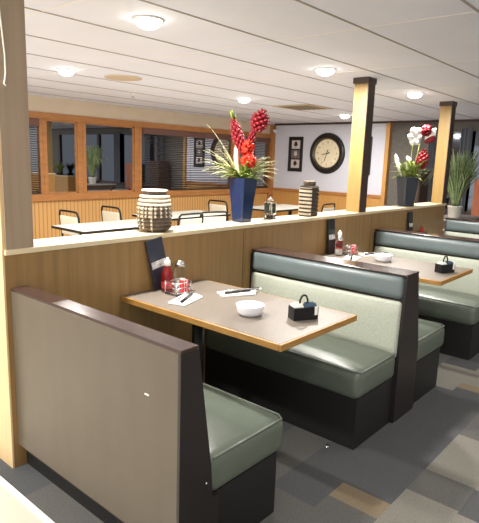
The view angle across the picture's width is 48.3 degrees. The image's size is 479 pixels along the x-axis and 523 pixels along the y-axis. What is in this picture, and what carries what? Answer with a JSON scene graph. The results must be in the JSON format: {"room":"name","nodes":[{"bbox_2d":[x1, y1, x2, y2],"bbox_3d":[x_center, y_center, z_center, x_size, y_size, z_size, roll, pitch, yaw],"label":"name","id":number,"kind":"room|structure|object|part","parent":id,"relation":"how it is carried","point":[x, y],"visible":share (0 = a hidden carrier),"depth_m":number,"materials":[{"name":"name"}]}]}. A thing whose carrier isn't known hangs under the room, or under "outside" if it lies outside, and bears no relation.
{"room":"restaurant","nodes":[
{"label":"restaurant","id":0,"kind":"room"},
{"bbox_2d":[0,476,54,522],"bbox_3d":[-1.106,1.042,2.480,9.085,0.054,0.028,11,14,40],"label":"trim","id":1,"kind":"structure","parent":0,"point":[3,482],"depth_m":2.33,"materials":[{"name":"white"}]},
{"bbox_2d":[28,95,272,238],"bbox_3d":[-3.093,-1.014,6.825,0.130,2.236,11.480,11,14,40],"label":"wall","id":2,"kind":"structure","parent":0,"point":[45,213],"depth_m":8.02,"materials":[{"name":"beige paint"}]},
{"bbox_2d":[29,119,43,193],"bbox_3d":[-3.166,-1.309,6.580,0.045,0.988,1.580,11,14,40],"label":"window","id":3,"kind":"structure","parent":2,"relation":"in","point":[39,130],"depth_m":7.12,"materials":[{"name":"orange wood"}]},
{"bbox_3d":[-3.176,-1.311,6.589,0.006,0.988,1.490,11,14,40],"label":"glass pane","id":4,"kind":"part","parent":3,"relation":"part of","materials":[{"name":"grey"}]},
{"bbox_2d":[29,118,41,193],"bbox_3d":[-3.144,-1.306,6.561,0.036,0.982,1.478,11,14,40],"label":"window blind","id":5,"kind":"object","parent":3,"relation":"attached to","point":[32,121],"visible":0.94,"depth_m":7.05,"materials":[{"name":"grey"}]},
{"bbox_2d":[42,123,44,193],"bbox_3d":[-2.647,-1.405,7.175,0.040,0.988,0.012,11,14,40],"label":"trim","id":6,"kind":"structure","parent":2,"relation":"attached to","point":[42,123],"depth_m":7.17,"materials":[{"name":"orange wood"}]},
{"bbox_2d":[42,119,81,193],"bbox_3d":[-2.458,-1.440,7.388,0.045,0.988,0.564,11,14,40],"label":"window","id":7,"kind":"structure","parent":2,"relation":"in","point":[61,139],"depth_m":7.40,"materials":[{"name":"orange wood"}]},
{"bbox_2d":[80,122,83,192],"bbox_3d":[-2.262,-1.476,7.615,0.040,0.988,0.042,11,14,40],"label":"trim","id":8,"kind":"structure","parent":2,"relation":"attached to","point":[81,135],"depth_m":7.60,"materials":[{"name":"orange wood"}]},
{"bbox_2d":[82,122,136,192],"bbox_3d":[-1.931,-1.536,7.988,0.045,0.988,0.965,11,14,40],"label":"window","id":9,"kind":"structure","parent":2,"relation":"in","point":[109,151],"depth_m":7.99,"materials":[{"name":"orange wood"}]},
{"bbox_2d":[137,127,138,190],"bbox_3d":[-1.602,-1.598,8.367,0.040,0.988,0.049,11,14,40],"label":"trim","id":10,"kind":"structure","parent":2,"relation":"attached to","point":[137,127],"depth_m":8.35,"materials":[{"name":"orange wood"}]},
{"bbox_2d":[29,111,270,137],"bbox_3d":[-3.048,-1.853,6.583,0.060,0.085,11.380,11,14,40],"label":"trim","id":11,"kind":"structure","parent":2,"relation":"attached to","point":[38,115],"depth_m":8.09,"materials":[{"name":"orange wood"}]},
{"bbox_2d":[32,188,268,201],"bbox_3d":[-3.077,-0.793,6.780,0.075,0.095,11.380,11,14,40],"label":"trim","id":12,"kind":"structure","parent":2,"relation":"attached to","point":[134,194],"depth_m":8.09,"materials":[{"name":"orange wood"}]},
{"bbox_2d":[139,127,232,190],"bbox_3d":[-0.870,-1.732,9.198,0.045,0.988,2.184,11,14,40],"label":"window","id":13,"kind":"structure","parent":2,"relation":"in","point":[142,140],"depth_m":9.05,"materials":[{"name":"orange wood"}]},
{"bbox_2d":[142,128,231,189],"bbox_3d":[-0.847,-1.728,9.179,0.036,0.982,2.082,11,14,40],"label":"window blind","id":14,"kind":"object","parent":13,"relation":"attached to","point":[152,131],"visible":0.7,"depth_m":9.06,"materials":[{"name":"grey"}]},
{"bbox_2d":[233,142,269,185],"bbox_3d":[0.235,-1.935,10.457,0.045,0.988,1.130,11,14,40],"label":"window","id":15,"kind":"structure","parent":2,"relation":"in","point":[254,142],"depth_m":10.71,"materials":[{"name":"orange wood"}]},
{"bbox_2d":[239,136,269,187],"bbox_3d":[0.257,-1.931,10.438,0.036,0.982,1.028,11,14,40],"label":"window blind","id":16,"kind":"object","parent":15,"relation":"attached to","point":[258,139],"visible":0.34,"depth_m":10.65,"materials":[{"name":"grey"}]},
{"bbox_2d":[267,125,275,200],"bbox_3d":[0.630,-1.660,10.945,0.100,2.206,0.100,11,14,40],"label":"trim","id":17,"kind":"structure","parent":2,"relation":"attached to","point":[273,135],"depth_m":10.83,"materials":[{"name":"orange wood"}]},
{"bbox_2d":[4,206,444,467],"bbox_3d":[0.622,0.150,4.548,0.181,1.045,5.375,11,14,40],"label":"wall","id":18,"kind":"structure","parent":0,"point":[96,277],"depth_m":3.15,"materials":[{"name":"brown wood"}]},
{"bbox_2d":[0,12,6,85],"bbox_3d":[-0.990,-0.945,2.226,0.015,0.411,0.022,11,14,40],"label":"cable","id":19,"kind":"object","parent":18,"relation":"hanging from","point":[0,12],"visible":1,"depth_m":2.24,"materials":[{"name":"beige plastic"}]},
{"bbox_2d":[0,152,14,468],"bbox_3d":[-1.119,-0.086,2.433,0.184,2.186,0.014,11,14,40],"label":"trim","id":20,"kind":"structure","parent":18,"relation":"attached to","point":[6,422],"depth_m":2.50,"materials":[{"name":"beige wood"}]},
{"bbox_2d":[0,0,33,249],"bbox_3d":[-1.042,-0.643,2.373,0.178,1.165,0.156,11,14,40],"label":"column","id":21,"kind":"structure","parent":18,"relation":"attached to","point":[14,112],"depth_m":2.33,"materials":[{"name":"brown wood"}]},
{"bbox_2d":[4,202,446,255],"bbox_3d":[0.639,-0.377,4.455,0.212,0.026,5.385,11,14,40],"label":"trim","id":22,"kind":"structure","parent":18,"relation":"on","point":[57,243],"depth_m":3.23,"materials":[{"name":"white wood"}]},
{"bbox_2d":[137,189,172,231],"bbox_3d":[-0.498,-0.300,3.134,0.210,0.243,0.210,5,11,17],"label":"ribbed pot","id":23,"kind":"object","parent":22,"relation":"on","point":[154,214],"visible":1,"depth_m":3.06,"materials":[{"name":"beige ceramic"}]},
{"bbox_2d":[202,108,277,222],"bbox_3d":[0.006,-0.665,3.696,0.541,0.781,0.222,2,11,2],"label":"flower vase","id":24,"kind":"object","parent":22,"relation":"on","point":[242,187],"visible":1,"depth_m":3.67,"materials":[{"name":"blue ceramic"}]},
{"bbox_2d":[264,196,275,219],"bbox_3d":[0.230,-0.404,3.988,0.069,0.175,0.069,11,14,40],"label":"lantern","id":25,"kind":"object","parent":22,"relation":"on","point":[270,205],"visible":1,"depth_m":3.97,"materials":[{"name":"silver metal"}]},
{"bbox_2d":[298,181,318,216],"bbox_3d":[0.563,-0.513,4.335,0.136,0.281,0.136,11,14,40],"label":"jar","id":26,"kind":"object","parent":22,"relation":"on","point":[308,199],"visible":1,"depth_m":4.28,"materials":[{"name":"brown ceramic"}]},
{"bbox_3d":[0.567,-0.633,4.312,0.104,0.038,0.104,11,14,40],"label":"lid","id":27,"kind":"part","parent":26,"relation":"part of","materials":[{"name":"grey ceramic"}]},
{"bbox_2d":[390,125,436,206],"bbox_3d":[1.820,-1.011,5.638,0.452,0.853,0.258,3,11,4],"label":"flower vase","id":28,"kind":"object","parent":22,"relation":"on","point":[407,179],"visible":1,"depth_m":5.61,"materials":[{"name":"grey ceramic"}]},
{"bbox_2d":[346,77,376,211],"bbox_3d":[1.080,-1.030,4.773,0.153,1.165,0.149,11,14,40],"label":"column","id":29,"kind":"structure","parent":18,"relation":"attached to","point":[364,89],"depth_m":4.72,"materials":[{"name":"brown wood"}]},
{"bbox_2d":[431,101,456,203],"bbox_3d":[2.396,-1.272,6.273,0.153,1.165,0.149,11,14,40],"label":"column","id":30,"kind":"structure","parent":18,"relation":"attached to","point":[448,108],"depth_m":6.22,"materials":[{"name":"brown wood"}]},
{"bbox_2d":[0,353,478,522],"bbox_3d":[0.304,0.788,4.069,9.110,0.050,11.380,11,14,40],"label":"floor","id":31,"kind":"structure","parent":0,"point":[422,466],"depth_m":2.61,"materials":[{"name":"grey carpet"}]},
{"bbox_2d":[11,285,282,522],"bbox_3d":[-0.422,0.605,2.385,1.137,0.893,0.633,11,14,40],"label":"bench","id":32,"kind":"object","parent":31,"relation":"on","point":[120,415],"visible":1,"depth_m":2.06,"materials":[{"name":"beige laminate"}]},
{"bbox_3d":[-0.583,1.003,2.331,1.080,0.120,0.160,11,14,40],"label":"kick plate","id":33,"kind":"part","parent":32,"relation":"part of","materials":[{"name":"black"}]},
{"bbox_3d":[-0.603,0.583,2.180,1.120,0.760,0.090,11,14,40],"label":"panel","id":34,"kind":"part","parent":32,"relation":"part of","materials":[{"name":"beige laminate"}]},
{"bbox_3d":[-0.141,0.719,1.870,0.013,0.879,0.200,11,14,40],"label":"panel","id":35,"kind":"part","parent":32,"relation":"part of","materials":[{"name":"brown laminate"}]},
{"bbox_3d":[-0.374,0.669,2.465,1.122,0.180,0.465,11,14,40],"label":"seat","id":36,"kind":"part","parent":32,"relation":"part of","materials":[{"name":"leather"}]},
{"bbox_2d":[121,279,356,380],"bbox_3d":[-0.038,0.597,2.876,1.087,0.749,0.645,11,14,40],"label":"table","id":37,"kind":"object","parent":31,"relation":"on","point":[273,329],"visible":0.61,"depth_m":2.65,"materials":[{"name":"beige laminate"}]},
{"bbox_2d":[144,236,165,289],"bbox_3d":[-0.465,0.009,3.058,0.042,0.304,0.177,11,14,40],"label":"menu stand","id":38,"kind":"object","parent":37,"relation":"on","point":[155,250],"visible":0.7,"depth_m":3.04,"materials":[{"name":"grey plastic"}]},
{"bbox_2d":[151,258,165,269],"bbox_3d":[-0.460,0.013,3.050,0.005,0.059,0.110,11,14,40],"label":"picture","id":39,"kind":"object","parent":38,"relation":"attached to","point":[156,263],"depth_m":3.04},
{"bbox_2d":[161,257,172,291],"bbox_3d":[-0.410,0.073,3.033,0.069,0.196,0.069,11,14,40],"label":"ketchup bottle","id":40,"kind":"object","parent":37,"relation":"on","point":[167,274],"visible":0.94,"depth_m":3.01,"materials":[{"name":"red plastic"}]},
{"bbox_2d":[165,278,190,296],"bbox_3d":[-0.345,0.140,3.000,0.097,0.081,0.116,11,14,40],"label":"rack","id":41,"kind":"object","parent":37,"relation":"on","point":[183,284],"visible":0.94,"depth_m":2.99,"materials":[{"name":"silver metal"}]},
{"bbox_3d":[-0.346,0.171,3.006,0.080,0.006,0.100,11,14,40],"label":"floor plate","id":42,"kind":"part","parent":41,"relation":"part of","materials":[{"name":"silver metal"}]},
{"bbox_2d":[174,259,184,287],"bbox_3d":[-0.352,0.070,3.142,0.064,0.165,0.064,11,14,40],"label":"shaker","id":43,"kind":"object","parent":41,"relation":"in","point":[179,272],"visible":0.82,"depth_m":3.12,"materials":[{"name":"clear glass"}]},
{"bbox_3d":[-0.350,0.008,3.130,0.062,0.039,0.062,11,14,40],"label":"lid","id":44,"kind":"part","parent":43,"relation":"part of","materials":[{"name":"silver metal"}]},
{"bbox_2d":[168,290,202,305],"bbox_3d":[-0.276,0.193,2.884,0.115,0.024,0.269,6,11,18],"label":"napkin","id":45,"kind":"object","parent":37,"relation":"on","point":[185,299],"visible":1,"depth_m":2.85,"materials":[{"name":"white paper"}]},
{"bbox_3d":[-0.283,0.194,2.860,0.019,0.019,0.164,4,11,13],"label":"knife handle","id":46,"kind":"part","parent":45,"relation":"part of","materials":[{"name":"black"}]},
{"bbox_2d":[217,287,260,296],"bbox_3d":[0.012,0.172,3.044,0.269,0.024,0.115,-3,12,-25],"label":"napkin","id":47,"kind":"object","parent":37,"relation":"on","point":[246,291],"visible":1,"depth_m":3.02,"materials":[{"name":"white paper"}]},
{"bbox_3d":[-0.010,0.171,3.032,0.164,0.019,0.019,-5,13,-30],"label":"knife handle","id":48,"kind":"part","parent":47,"relation":"part of","materials":[{"name":"black"}]},
{"bbox_2d":[236,300,264,316],"bbox_3d":[0.052,0.236,2.646,0.142,0.051,0.142,11,14,40],"label":"bowl","id":49,"kind":"object","parent":37,"relation":"on","point":[247,308],"visible":1,"depth_m":2.61,"materials":[{"name":"white ceramic"}]},
{"bbox_2d":[288,294,318,320],"bbox_3d":[0.312,0.217,2.598,0.132,0.123,0.068,-2,12,-21],"label":"caddy","id":50,"kind":"object","parent":37,"relation":"on","point":[298,311],"visible":1,"depth_m":2.58,"materials":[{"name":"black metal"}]},
{"bbox_2d":[288,304,318,320],"bbox_3d":[0.311,0.247,2.604,0.132,0.063,0.067,-2,12,-21],"label":"tray","id":51,"kind":"object","parent":50,"relation":"attached to","point":[296,312],"depth_m":2.57,"materials":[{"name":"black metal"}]},
{"bbox_3d":[0.312,0.212,2.597,0.052,0.112,0.010,-2,12,-21],"label":"handle","id":52,"kind":"part","parent":50,"relation":"part of","materials":[{"name":"black metal"}]},
{"bbox_2d":[205,247,444,449],"bbox_3d":[0.599,0.416,3.552,1.135,0.894,1.227,11,14,40],"label":"bench","id":53,"kind":"object","parent":31,"relation":"on","point":[342,385],"visible":0.82,"depth_m":3.14,"materials":[{"name":"green leather"}]},
{"bbox_3d":[0.340,0.538,3.279,1.122,0.180,0.452,11,14,40],"label":"seat","id":54,"kind":"part","parent":53,"relation":"part of","materials":[{"name":"leather"}]},
{"bbox_3d":[1.007,0.506,3.179,0.013,0.884,0.280,11,14,40],"label":"panel","id":55,"kind":"part","parent":53,"relation":"part of","materials":[{"name":"brown laminate"}]},
{"bbox_3d":[0.830,0.448,3.838,1.122,0.180,0.505,11,14,40],"label":"seat","id":56,"kind":"part","parent":53,"relation":"part of","materials":[{"name":"green leather"}]},
{"bbox_2d":[321,250,472,285],"bbox_3d":[1.130,0.383,4.207,1.087,0.749,0.645,11,14,40],"label":"table","id":57,"kind":"object","parent":31,"relation":"on","point":[427,275],"visible":0.33,"depth_m":4.00,"materials":[{"name":"beige laminate"}]},
{"bbox_2d":[327,219,334,254],"bbox_3d":[0.767,-0.208,4.458,0.042,0.290,0.111,11,14,40],"label":"menu stand","id":58,"kind":"object","parent":57,"relation":"on","point":[330,222],"visible":0.87,"depth_m":4.44,"materials":[{"name":"black plastic"}]},
{"bbox_2d":[334,236,342,255],"bbox_3d":[0.820,-0.132,4.406,0.064,0.165,0.064,11,14,40],"label":"shaker","id":59,"kind":"object","parent":57,"relation":"on","point":[339,239],"visible":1,"depth_m":4.38,"materials":[{"name":"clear glass"}]},
{"bbox_3d":[0.822,-0.194,4.394,0.062,0.039,0.062,11,14,40],"label":"lid","id":60,"kind":"part","parent":59,"relation":"part of","materials":[{"name":"silver metal"}]},
{"bbox_2d":[342,244,357,255],"bbox_3d":[0.924,-0.100,4.481,0.097,0.081,0.116,11,14,40],"label":"rack","id":61,"kind":"object","parent":57,"relation":"on","point":[353,247],"visible":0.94,"depth_m":4.47,"materials":[{"name":"silver metal"}]},
{"bbox_2d":[343,254,359,260],"bbox_3d":[0.900,-0.033,4.276,0.115,0.024,0.269,6,11,20],"label":"napkin","id":62,"kind":"object","parent":57,"relation":"on","point":[348,257],"visible":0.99,"depth_m":4.25,"materials":[{"name":"white"}]},
{"bbox_2d":[358,252,387,256],"bbox_3d":[1.142,-0.064,4.479,0.269,0.024,0.115,-2,11,-19],"label":"napkin","id":63,"kind":"object","parent":57,"relation":"on","point":[368,254],"visible":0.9,"depth_m":4.46,"materials":[{"name":"white"}]},
{"bbox_2d":[374,253,392,261],"bbox_3d":[1.140,-0.030,4.236,0.142,0.051,0.142,11,14,40],"label":"bowl","id":64,"kind":"object","parent":57,"relation":"on","point":[381,257],"visible":1,"depth_m":4.19,"materials":[{"name":"white ceramic"}]},
{"bbox_2d":[434,256,454,273],"bbox_3d":[1.487,0.016,3.858,0.132,0.123,0.068,-4,12,-29],"label":"caddy","id":65,"kind":"object","parent":57,"relation":"on","point":[447,266],"visible":1,"depth_m":3.84,"materials":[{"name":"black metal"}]},
{"bbox_2d":[434,263,454,273],"bbox_3d":[1.486,0.046,3.864,0.132,0.063,0.067,-4,12,-29],"label":"tray","id":66,"kind":"object","parent":65,"relation":"on","point":[441,268],"depth_m":3.83,"materials":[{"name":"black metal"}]},
{"bbox_2d":[373,228,478,360],"bbox_3d":[1.806,0.194,4.929,1.135,0.894,1.227,11,14,40],"label":"bench","id":67,"kind":"object","parent":31,"relation":"on","point":[454,304],"visible":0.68,"depth_m":4.52,"materials":[{"name":"green leather"}]},
{"bbox_3d":[1.547,0.316,4.656,1.122,0.180,0.452,11,14,40],"label":"seat","id":68,"kind":"part","parent":67,"relation":"part of","materials":[{"name":"leather"}]},
{"bbox_2d":[443,217,478,238],"bbox_3d":[2.742,0.022,5.995,1.134,0.893,0.631,11,14,40],"label":"bench","id":69,"kind":"object","parent":31,"relation":"on","point":[468,228],"visible":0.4,"depth_m":6.32,"materials":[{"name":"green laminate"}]},
{"bbox_3d":[2.335,0.161,5.580,1.087,0.749,0.645,11,14,40],"label":"table","id":70,"kind":"object","parent":31,"relation":"on","visible":0},
{"bbox_2d":[408,212,412,230],"bbox_3d":[1.808,-0.390,5.646,0.040,0.270,0.106,11,14,40],"label":"menu stand","id":71,"kind":"object","parent":70,"relation":"on","point":[410,214],"visible":0.73,"depth_m":5.62,"materials":[{"name":"black plastic"}]},
{"bbox_2d":[24,0,478,123],"bbox_3d":[0.365,-1.484,3.716,9.185,0.084,11.480,11,14,40],"label":"ceiling","id":72,"kind":"structure","parent":0,"point":[205,55],"depth_m":3.77,"materials":[{"name":"beige paint"}]},
{"bbox_2d":[56,68,75,75],"bbox_3d":[-1.538,-1.677,4.738,0.176,0.051,0.176,11,14,40],"label":"recessed light","id":73,"kind":"object","parent":72,"relation":"in","point":[63,71],"visible":1,"depth_m":4.69,"materials":[{"name":"white"}]},
{"bbox_2d":[104,75,141,80],"bbox_3d":[-1.110,-1.751,5.101,0.356,0.012,0.356,11,14,40],"label":"ceiling speaker","id":74,"kind":"object","parent":72,"relation":"attached to","point":[112,77],"visible":1,"depth_m":5.05,"materials":[{"name":"beige"}]},
{"bbox_2d":[132,15,163,29],"bbox_3d":[-0.498,-1.294,2.909,0.176,0.051,0.176,11,14,40],"label":"recessed light","id":75,"kind":"object","parent":72,"relation":"in","point":[148,22],"visible":1,"depth_m":2.86,"materials":[{"name":"white"}]},
{"bbox_2d":[237,98,250,102],"bbox_3d":[0.056,-1.961,6.510,0.176,0.051,0.176,11,14,40],"label":"recessed light","id":76,"kind":"object","parent":72,"relation":"in","point":[242,100],"visible":1,"depth_m":6.46,"materials":[{"name":"white"}]},
{"bbox_2d":[272,104,332,110],"bbox_3d":[0.865,-2.099,7.278,0.600,0.016,0.600,11,14,40],"label":"ceiling vent","id":77,"kind":"object","parent":72,"relation":"in","point":[298,107],"visible":1,"depth_m":7.21,"materials":[{"name":"beige metal"}]},
{"bbox_2d":[314,67,335,75],"bbox_3d":[0.686,-1.514,4.274,0.176,0.051,0.176,11,14,40],"label":"recessed light","id":78,"kind":"object","parent":72,"relation":"in","point":[323,71],"visible":1,"depth_m":4.22,"materials":[{"name":"white"}]},
{"bbox_2d":[406,92,423,97],"bbox_3d":[1.809,-1.712,5.508,0.176,0.051,0.176,11,14,40],"label":"recessed light","id":79,"kind":"object","parent":72,"relation":"in","point":[410,94],"visible":1,"depth_m":5.46,"materials":[{"name":"white"}]},
{"bbox_2d":[272,123,386,215],"bbox_3d":[1.603,-1.508,10.240,2.515,2.236,0.116,11,14,40],"label":"wall","id":80,"kind":"structure","parent":0,"point":[337,181],"depth_m":10.19,"materials":[{"name":"white paint"}]},
{"bbox_2d":[287,137,303,171],"bbox_3d":[1.102,-2.112,10.506,0.330,0.670,0.030,11,14,40],"label":"picture frame","id":81,"kind":"object","parent":80,"relation":"attached to","point":[295,152],"visible":1,"depth_m":10.50,"materials":[{"name":"black wood"}]},
{"bbox_2d":[291,160,298,167],"bbox_3d":[1.096,-1.931,10.541,0.196,0.160,0.004,11,14,40],"label":"print","id":82,"kind":"object","parent":81,"relation":"attached to","point":[294,163],"depth_m":10.54,"materials":[{"name":"white paper"}]},
{"bbox_2d":[291,150,299,157],"bbox_3d":[1.102,-2.113,10.507,0.196,0.160,0.004,11,14,40],"label":"print","id":83,"kind":"object","parent":81,"relation":"on","point":[294,153],"depth_m":10.50},
{"bbox_2d":[292,140,299,148],"bbox_3d":[1.109,-2.294,10.472,0.196,0.160,0.004,11,14,40],"label":"print","id":84,"kind":"object","parent":81,"relation":"on","point":[295,143],"depth_m":10.47,"materials":[{"name":"white paper"}]},
{"bbox_2d":[272,187,380,198],"bbox_3d":[1.596,-1.314,10.197,2.415,0.060,0.035,11,14,40],"label":"trim","id":85,"kind":"structure","parent":80,"relation":"attached to","point":[273,188],"depth_m":10.12,"materials":[{"name":"orange wood"}]},
{"bbox_2d":[310,133,344,173],"bbox_3d":[1.639,-2.032,10.033,0.760,0.760,0.052,11,14,40],"label":"wall clock","id":86,"kind":"object","parent":80,"relation":"attached to","point":[327,151],"visible":1,"depth_m":10.02,"materials":[{"name":"black"}]},
{"bbox_2d":[369,137,372,174],"bbox_3d":[2.208,-1.897,9.570,0.330,0.670,0.030,11,14,40],"label":"picture frame","id":87,"kind":"object","parent":80,"relation":"attached to","point":[371,137],"visible":0.11,"depth_m":9.46,"materials":[{"name":"black"}]},
{"bbox_2d":[275,119,478,125],"bbox_3d":[4.117,-2.091,7.857,8.985,0.035,0.040,11,14,40],"label":"trim","id":88,"kind":"structure","parent":80,"relation":"attached to","point":[458,120],"depth_m":9.18,"materials":[{"name":"brown wood"}]},
{"bbox_2d":[386,122,446,214],"bbox_3d":[5.092,-0.842,7.351,6.500,2.236,0.100,11,14,40],"label":"wall","id":89,"kind":"structure","parent":0,"point":[400,145],"depth_m":9.14,"materials":[{"name":"grey paint"}]},
{"bbox_2d":[380,123,392,206],"bbox_3d":[2.568,-1.302,9.404,0.070,2.206,0.150,11,14,40],"label":"trim","id":90,"kind":"structure","parent":89,"relation":"attached to","point":[389,126],"depth_m":9.27,"materials":[{"name":"brown wood"}]},
{"bbox_2d":[426,131,436,201],"bbox_3d":[3.129,-1.506,8.776,0.120,1.320,0.040,11,14,40],"label":"curtain","id":91,"kind":"object","parent":89,"relation":"hanging from","point":[432,146],"visible":0.41,"depth_m":8.75,"materials":[{"name":"grey fabric"}]},
{"bbox_2d":[444,131,478,214],"bbox_3d":[5.011,-1.121,7.270,4.600,1.310,0.060,11,14,40],"label":"window","id":92,"kind":"structure","parent":89,"relation":"in","point":[456,134],"depth_m":8.49,"materials":[{"name":"black glass"}]},
{"bbox_2d":[459,128,472,212],"bbox_3d":[3.529,-1.429,8.437,0.180,1.320,0.040,11,14,40],"label":"curtain","id":93,"kind":"object","parent":92,"relation":"hanging from","point":[466,133],"visible":0.4,"depth_m":8.36,"materials":[{"name":"grey fabric"}]},
{"bbox_2d":[471,180,478,215],"bbox_3d":[3.854,-0.580,8.211,0.590,1.320,0.100,11,14,40],"label":"door","id":94,"kind":"structure","parent":89,"relation":"in","point":[475,202],"depth_m":8.29,"materials":[{"name":"orange wood"}]},
{"bbox_2d":[442,214,478,234],"bbox_3d":[3.102,-0.232,7.574,0.430,0.826,1.220,11,14,40],"label":"wall ledge","id":95,"kind":"object","parent":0,"point":[470,217],"visible":0.1,"depth_m":7.29,"materials":[{"name":"brown wood"}]},
{"bbox_2d":[422,150,478,217],"bbox_3d":[2.944,-1.062,7.247,0.832,0.915,0.833,-2,11,-18],"label":"grassy plant","id":96,"kind":"object","parent":95,"relation":"on","point":[460,177],"visible":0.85,"depth_m":7.12,"materials":[{"name":"green plant"}]},
{"bbox_3d":[2.931,-0.681,7.276,0.200,0.155,0.200,11,14,40],"label":"pot","id":97,"kind":"part","parent":96,"relation":"part of","materials":[{"name":"beige ceramic"}]},
{"bbox_2d":[454,122,478,130],"bbox_3d":[5.441,-1.758,6.810,5.550,0.141,0.050,11,14,40],"label":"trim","id":98,"kind":"structure","parent":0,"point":[457,125],"depth_m":8.37,"materials":[{"name":"grey paper"}]},
{"bbox_3d":[-0.502,0.190,7.068,3.885,0.050,7.815,11,14,40],"label":"floor","id":99,"kind":"structure","parent":0,"visible":0},
{"bbox_2d":[59,209,81,236],"bbox_3d":[-1.830,-0.185,6.348,0.425,0.872,0.463,11,14,40],"label":"dining chair","id":100,"kind":"object","parent":99,"relation":"on","point":[63,219],"visible":0.32,"depth_m":6.12,"materials":[{"name":"beige fabric"}]},
{"bbox_3d":[-1.955,-0.411,6.148,0.344,0.220,0.053,11,14,40],"label":"backrest","id":101,"kind":"part","parent":100,"relation":"part of","materials":[{"name":"beige fabric"}]},
{"bbox_2d":[51,219,170,234],"bbox_3d":[-1.418,-0.046,6.021,0.608,0.745,1.158,11,14,40],"label":"dining table","id":102,"kind":"object","parent":99,"relation":"on","point":[118,225],"visible":0.42,"depth_m":5.72,"materials":[{"name":"white laminate"}]},
{"bbox_2d":[101,205,121,221],"bbox_3d":[-1.510,-0.301,7.013,0.425,0.872,0.463,11,14,40],"label":"dining chair","id":103,"kind":"object","parent":99,"relation":"on","point":[106,215],"visible":0.22,"depth_m":6.78,"materials":[{"name":"beige fabric"}]},
{"bbox_3d":[-1.635,-0.527,6.813,0.344,0.220,0.053,11,14,40],"label":"backrest","id":104,"kind":"part","parent":103,"relation":"part of","materials":[{"name":"beige fabric"}]},
{"bbox_2d":[132,210,229,220],"bbox_3d":[-0.787,-0.285,7.386,0.668,0.745,1.208,11,14,40],"label":"dining table","id":105,"kind":"object","parent":99,"relation":"on","point":[175,214],"visible":0.23,"depth_m":7.31,"materials":[{"name":"white laminate"}]},
{"bbox_2d":[177,212,203,225],"bbox_3d":[-0.743,-0.177,6.494,0.463,0.872,0.425,11,14,40],"label":"dining chair","id":106,"kind":"object","parent":99,"relation":"on","point":[195,220],"visible":0.21,"depth_m":6.26,"materials":[{"name":"beige fabric"}]},
{"bbox_3d":[-0.581,-0.398,6.315,0.053,0.220,0.344,11,14,40],"label":"backrest","id":107,"kind":"part","parent":106,"relation":"part of","materials":[{"name":"beige fabric"}]},
{"bbox_2d":[199,211,227,222],"bbox_3d":[-0.447,-0.234,6.847,0.425,0.872,0.463,-5,13,-34],"label":"dining chair","id":108,"kind":"object","parent":99,"relation":"on","point":[218,218],"visible":0.21,"depth_m":6.60,"materials":[{"name":"black metal"}]},
{"bbox_3d":[-0.324,-0.450,6.634,0.344,0.220,0.053,-5,13,-34],"label":"backrest","id":109,"kind":"part","parent":108,"relation":"part of","materials":[{"name":"beige fabric"}]},
{"bbox_2d":[208,199,227,212],"bbox_3d":[-0.215,-0.562,8.609,0.425,0.872,0.463,11,14,40],"label":"dining chair","id":110,"kind":"object","parent":99,"relation":"on","point":[211,207],"visible":0.27,"depth_m":8.37,"materials":[{"name":"beige fabric"}]},
{"bbox_3d":[-0.340,-0.788,8.409,0.344,0.220,0.053,11,14,40],"label":"backrest","id":111,"kind":"part","parent":110,"relation":"part of","materials":[{"name":"beige fabric"}]},
{"bbox_2d":[253,204,298,214],"bbox_3d":[0.646,-0.548,9.020,0.708,0.745,1.208,11,14,40],"label":"dining table","id":112,"kind":"object","parent":99,"relation":"on","point":[279,207],"visible":0.35,"depth_m":8.77,"materials":[{"name":"white laminate"}]},
{"bbox_2d":[321,203,334,211],"bbox_3d":[1.239,-0.527,8.679,0.463,0.872,0.425,10,14,38],"label":"dining chair","id":113,"kind":"object","parent":99,"relation":"on","point":[322,208],"visible":0.2,"depth_m":8.44,"materials":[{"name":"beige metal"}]},
{"bbox_3d":[1.406,-0.749,8.506,0.053,0.220,0.344,10,14,38],"label":"backrest","id":114,"kind":"part","parent":113,"relation":"part of","materials":[{"name":"beige fabric"}]},
{"bbox_2d":[414,171,428,202],"bbox_3d":[2.849,-0.788,8.861,0.340,1.420,0.336,11,14,40],"label":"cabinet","id":115,"kind":"object","parent":99,"relation":"on","point":[421,195],"visible":0.12,"depth_m":8.63,"materials":[{"name":"brown wood"}]},
{"bbox_3d":[2.805,-0.767,8.689,0.151,1.280,0.016,11,14,40],"label":"door","id":116,"kind":"part","parent":115,"relation":"part of","materials":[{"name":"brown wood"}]}
]}

